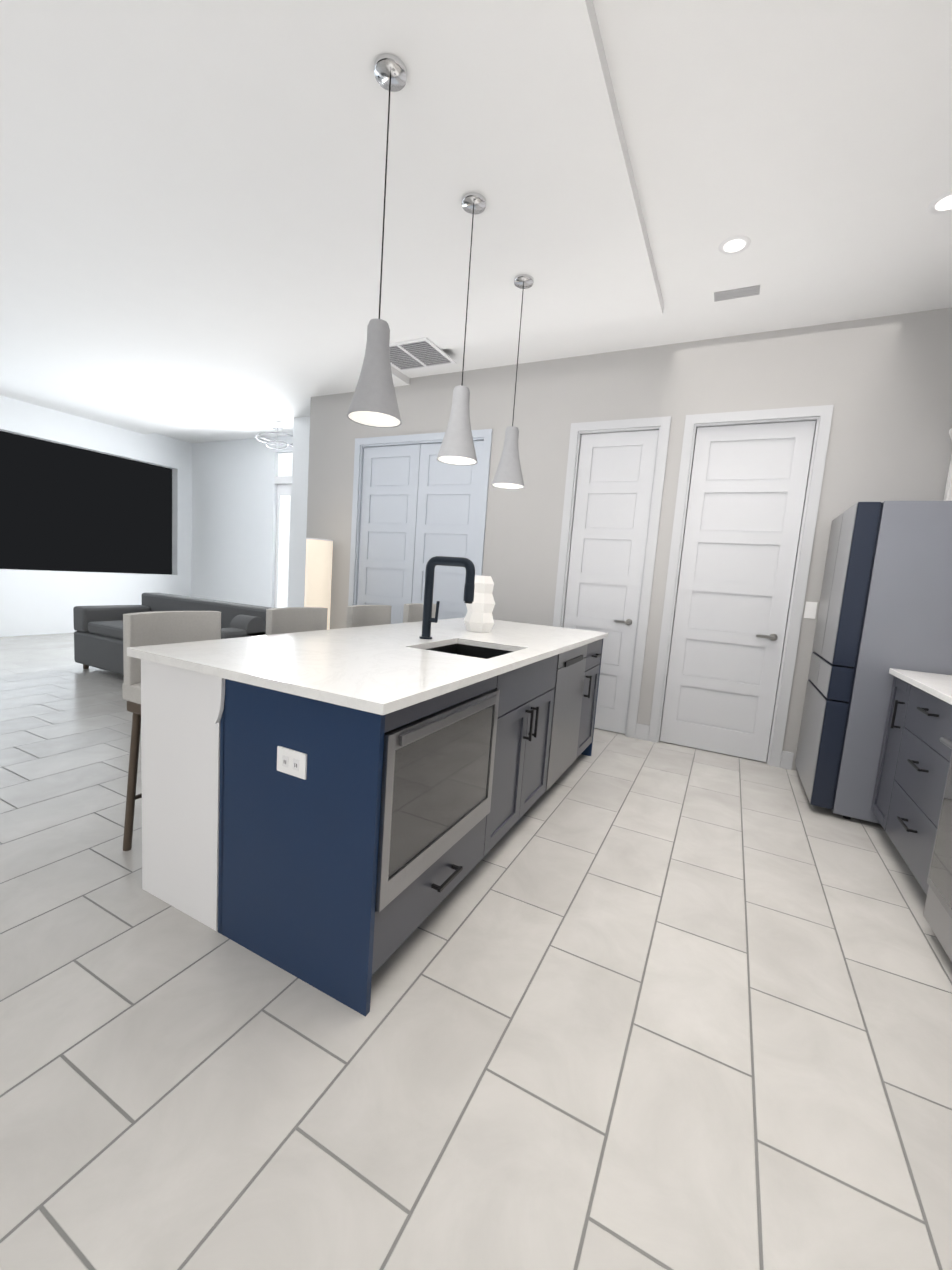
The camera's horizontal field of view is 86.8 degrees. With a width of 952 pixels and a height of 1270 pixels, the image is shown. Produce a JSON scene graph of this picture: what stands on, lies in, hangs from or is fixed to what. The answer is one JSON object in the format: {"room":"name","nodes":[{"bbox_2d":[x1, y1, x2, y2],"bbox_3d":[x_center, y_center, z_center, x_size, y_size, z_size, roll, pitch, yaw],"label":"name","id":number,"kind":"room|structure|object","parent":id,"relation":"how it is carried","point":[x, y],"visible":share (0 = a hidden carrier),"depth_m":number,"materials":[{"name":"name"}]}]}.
{"room":"kitchen","nodes":[
{"label":"kitchen","id":0,"kind":"room"},
{"bbox_2d":[0,395,191,636],"bbox_3d":[-6.841,-1.470,5.510,0.150,3.180,10.400,8,8,26],"label":"wall","id":1,"kind":"structure","parent":0,"point":[36,602],"depth_m":7.44,"materials":[{"name":"paint"}]},
{"bbox_2d":[191,432,302,607],"bbox_3d":[-3.489,-1.549,8.214,3.700,3.180,0.150,8,8,26],"label":"wall","id":2,"kind":"structure","parent":0,"point":[235,483],"depth_m":8.29,"materials":[{"name":"paint"}]},
{"bbox_2d":[274,453,291,607],"bbox_3d":[-2.772,-1.339,7.868,0.958,2.939,0.050,8,8,26],"label":"front door","id":3,"kind":"structure","parent":2,"relation":"in","point":[282,551],"depth_m":7.98,"materials":[{"name":"white"}]},
{"bbox_2d":[299,416,309,606],"bbox_3d":[-1.888,-1.223,6.455,0.740,3.180,0.120,8,8,26],"label":"wall","id":4,"kind":"structure","parent":0,"point":[306,435],"depth_m":6.52,"materials":[{"name":"paint"}]},
{"bbox_2d":[0,633,951,1269],"bbox_3d":[-2.402,0.756,3.437,10.400,0.100,10.400,8,8,26],"label":"floor","id":5,"kind":"structure","parent":0,"point":[642,1005],"depth_m":1.37,"materials":[{"name":"tile"}]},
{"bbox_2d":[122,611,220,850],"bbox_3d":[-1.216,0.426,2.189,0.455,1.021,0.410,8,8,26],"label":"stool","id":6,"kind":"object","parent":5,"relation":"on","point":[153,628],"visible":0.29,"depth_m":2.13,"materials":[{"name":"beige fabric"}]},
{"bbox_2d":[73,593,271,674],"bbox_3d":[-2.960,0.060,5.126,2.350,0.800,0.900,8,8,26],"label":"sofa","id":7,"kind":"object","parent":5,"relation":"on","point":[98,637],"visible":0.35,"depth_m":5.14,"materials":[{"name":"fabric"}]},
{"bbox_2d":[266,607,327,634],"bbox_3d":[-0.900,0.375,2.811,0.455,1.021,0.410,8,8,26],"label":"stool","id":8,"kind":"object","parent":5,"relation":"on","point":[282,620],"visible":0.12,"depth_m":2.85,"materials":[{"name":"beige fabric"}]},
{"bbox_2d":[304,538,332,629],"bbox_3d":[-1.718,-0.260,5.447,0.340,1.535,0.340,8,8,26],"label":"floor lamp","id":9,"kind":"object","parent":5,"relation":"on","point":[318,571],"visible":0.46,"depth_m":5.29,"materials":[{"name":"beige fabric"}]},
{"bbox_2d":[131,637,605,1016],"bbox_3d":[-0.159,0.494,2.776,1.112,0.898,2.629,8,8,26],"label":"kitchen island","id":10,"kind":"object","parent":5,"relation":"on","point":[337,814],"depth_m":1.62,"materials":[{"name":"wood"}]},
{"bbox_2d":[127,617,606,708],"bbox_3d":[-0.145,0.029,2.739,1.140,0.030,2.664,8,8,26],"label":"island countertop","id":11,"kind":"structure","parent":10,"relation":"on","point":[376,666],"depth_m":1.91,"materials":[{"name":"white stone"}]},
{"bbox_2d":[419,556,474,638],"bbox_3d":[-0.145,-0.181,2.551,0.294,0.428,0.068,8,8,26],"label":"faucet","id":12,"kind":"object","parent":11,"relation":"on","point":[467,564],"visible":1,"depth_m":2.56,"materials":[{"name":"black metal"}]},
{"bbox_2d":[419,641,514,656],"bbox_3d":[-0.038,0.199,2.451,0.439,0.247,0.519,8,8,26],"label":"sink","id":13,"kind":"object","parent":11,"relation":"in","point":[469,647],"depth_m":2.68,"materials":[{"name":"black metal"}]},
{"bbox_2d":[464,575,494,632],"bbox_3d":[0.035,-0.195,3.132,0.190,0.345,0.195,8,8,26],"label":"vase","id":14,"kind":"object","parent":11,"relation":"on","point":[478,616],"visible":0.9,"depth_m":3.07,"materials":[{"name":"ceramic"}]},
{"bbox_2d":[347,605,390,627],"bbox_3d":[-0.615,0.329,3.371,0.455,1.021,0.410,8,8,26],"label":"stool","id":15,"kind":"object","parent":5,"relation":"on","point":[364,615],"visible":0.08,"depth_m":3.41,"materials":[{"name":"beige fabric"}]},
{"bbox_2d":[403,603,435,622],"bbox_3d":[-0.335,0.284,3.922,0.455,1.021,0.410,8,8,26],"label":"stool","id":16,"kind":"object","parent":5,"relation":"on","point":[412,612],"visible":0.15,"depth_m":3.91,"materials":[{"name":"beige fabric"}]},
{"bbox_2d":[795,501,951,823],"bbox_3d":[2.660,0.183,3.097,0.898,1.845,0.815,8,8,26],"label":"fridge","id":17,"kind":"object","parent":5,"relation":"on","point":[885,604],"visible":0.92,"depth_m":2.85,"materials":[{"name":"silver metal"}]},
{"bbox_2d":[871,676,902,820],"bbox_3d":[2.496,0.711,2.581,0.613,0.898,0.307,8,8,26],"label":"base cabinet","id":18,"kind":"object","parent":5,"relation":"on","point":[897,687],"depth_m":2.78,"materials":[{"name":"wood"}]},
{"bbox_2d":[879,684,951,894],"bbox_3d":[2.281,0.746,2.157,0.613,0.898,0.751,8,8,26],"label":"base cabinet","id":19,"kind":"object","parent":5,"relation":"on","point":[913,767],"depth_m":2.29,"materials":[{"name":"wood"}]},
{"bbox_2d":[889,668,951,707],"bbox_3d":[2.361,0.273,2.220,0.637,0.030,1.005,8,8,26],"label":"countertop","id":20,"kind":"structure","parent":19,"relation":"on","point":[939,686],"depth_m":2.42,"materials":[{"name":"white stone"}]},
{"bbox_2d":[923,737,951,961],"bbox_3d":[1.897,0.777,1.501,0.704,0.935,0.752,8,8,26],"label":"range","id":21,"kind":"object","parent":5,"relation":"on","point":[937,913],"visible":1,"depth_m":1.88,"materials":[{"name":"silver metal"}]},
{"bbox_2d":[0,0,951,442],"bbox_3d":[-2.167,-2.470,3.052,10.400,0.185,10.400,8,8,26],"label":"ceiling","id":22,"kind":"structure","parent":0,"point":[192,224],"depth_m":2.42,"materials":[{"name":"paint"}]},
{"bbox_2d":[255,425,292,448],"bbox_3d":[-2.761,-2.730,6.988,0.556,0.314,0.556,8,8,26],"label":"chandelier","id":23,"kind":"object","parent":22,"relation":"hanging from","point":[276,427],"visible":0.94,"depth_m":6.94,"materials":[{"name":"grey metal"}]},
{"bbox_2d":[347,53,406,427],"bbox_3d":[-0.362,-1.482,1.946,0.216,1.250,0.216,8,8,26],"label":"pendant light","id":24,"kind":"object","parent":22,"relation":"hanging from","point":[374,403],"visible":1,"depth_m":1.94,"materials":[{"name":"metal"}]},
{"bbox_2d":[389,337,456,371],"bbox_3d":[-0.547,-2.406,4.337,0.600,0.012,0.500,8,8,26],"label":"ceiling vent","id":25,"kind":"object","parent":22,"relation":"in","point":[417,354],"visible":0.73,"depth_m":4.32,"materials":[{"name":"white metal"}]},
{"bbox_2d":[437,192,485,465],"bbox_3d":[-0.055,-1.534,2.573,0.216,1.250,0.216,8,8,26],"label":"pendant light","id":26,"kind":"object","parent":22,"relation":"hanging from","point":[457,447],"visible":0.98,"depth_m":2.57,"materials":[{"name":"metal"}]},
{"bbox_2d":[492,274,533,488],"bbox_3d":[0.253,-1.587,3.200,0.216,1.250,0.216,8,8,26],"label":"pendant light","id":27,"kind":"object","parent":22,"relation":"hanging from","point":[508,474],"visible":1,"depth_m":3.19,"materials":[{"name":"metal"}]},
{"bbox_2d":[718,235,750,254],"bbox_3d":[1.424,-2.144,2.772,0.160,0.006,0.160,8,8,26],"label":"recessed light","id":28,"kind":"object","parent":22,"relation":"in","point":[733,245],"visible":1,"depth_m":2.77,"materials":[{"name":"white plastic"}]},
{"bbox_2d":[714,285,759,301],"bbox_3d":[1.663,-2.177,3.210,0.260,0.010,0.100,8,8,26],"label":"ceiling vent","id":29,"kind":"object","parent":22,"relation":"in","point":[737,293],"visible":1,"depth_m":3.20,"materials":[{"name":"white metal"}]},
{"bbox_2d":[928,191,951,213],"bbox_3d":[2.233,-2.038,2.370,0.160,0.006,0.160,8,8,26],"label":"recessed light","id":30,"kind":"object","parent":22,"relation":"in","point":[941,204],"visible":1,"depth_m":2.39,"materials":[{"name":"white plastic"}]},
{"bbox_2d":[304,308,951,770],"bbox_3d":[0.835,-0.829,4.811,5.928,3.180,0.700,8,8,26],"label":"wall","id":31,"kind":"structure","parent":0,"point":[882,386],"depth_m":4.01,"materials":[{"name":"paint"}]},
{"bbox_2d":[357,444,420,623],"bbox_3d":[-0.962,-0.709,5.391,0.717,2.532,0.040,8,8,26],"label":"pantry door","id":32,"kind":"structure","parent":31,"relation":"in","point":[390,480],"depth_m":5.32,"materials":[{"name":"paint"}]},
{"bbox_2d":[412,441,483,619],"bbox_3d":[-0.320,-0.625,5.071,0.717,2.532,0.040,8,8,26],"label":"pantry door","id":33,"kind":"structure","parent":31,"relation":"in","point":[448,501],"depth_m":5.01,"materials":[{"name":"paint"}]},
{"bbox_2d":[348,405,833,767],"bbox_3d":[0.575,-0.548,4.641,4.328,2.628,0.158,8,8,26],"label":"door frame","id":34,"kind":"structure","parent":31,"relation":"attached to","point":[821,416],"depth_m":4.07,"materials":[{"name":"paint"}]},
{"bbox_2d":[563,430,658,733],"bbox_3d":[1.095,-0.434,4.335,0.635,2.532,0.098,8,8,26],"label":"hall door","id":35,"kind":"structure","parent":31,"relation":"in","point":[615,479],"depth_m":4.31,"materials":[{"name":"paint"}]},
{"bbox_2d":[635,723,793,769],"bbox_3d":[-2.633,0.687,2.902,10.047,0.130,8.849,8,8,26],"label":"baseboard","id":36,"kind":"structure","parent":31,"relation":"attached to","point":[642,733],"depth_m":3.81,"materials":[{"name":"paint"}]},
{"bbox_2d":[660,421,815,761],"bbox_3d":[1.978,-0.317,3.896,0.780,2.532,0.098,8,8,26],"label":"closet door","id":37,"kind":"structure","parent":31,"relation":"in","point":[748,484],"depth_m":3.90,"materials":[{"name":"paint"}]},
{"bbox_3d":[2.271,-0.266,0.978,0.150,3.180,10.400,8,8,26],"label":"wall","id":38,"kind":"structure","parent":0,"visible":0},
{"bbox_2d":[943,428,951,500],"bbox_3d":[3.006,-1.011,2.810,0.316,0.518,0.844,8,8,26],"label":"upper cabinet","id":39,"kind":"object","parent":38,"relation":"attached to","point":[948,493],"depth_m":3.22,"materials":[{"name":"white wood"}]}
]}

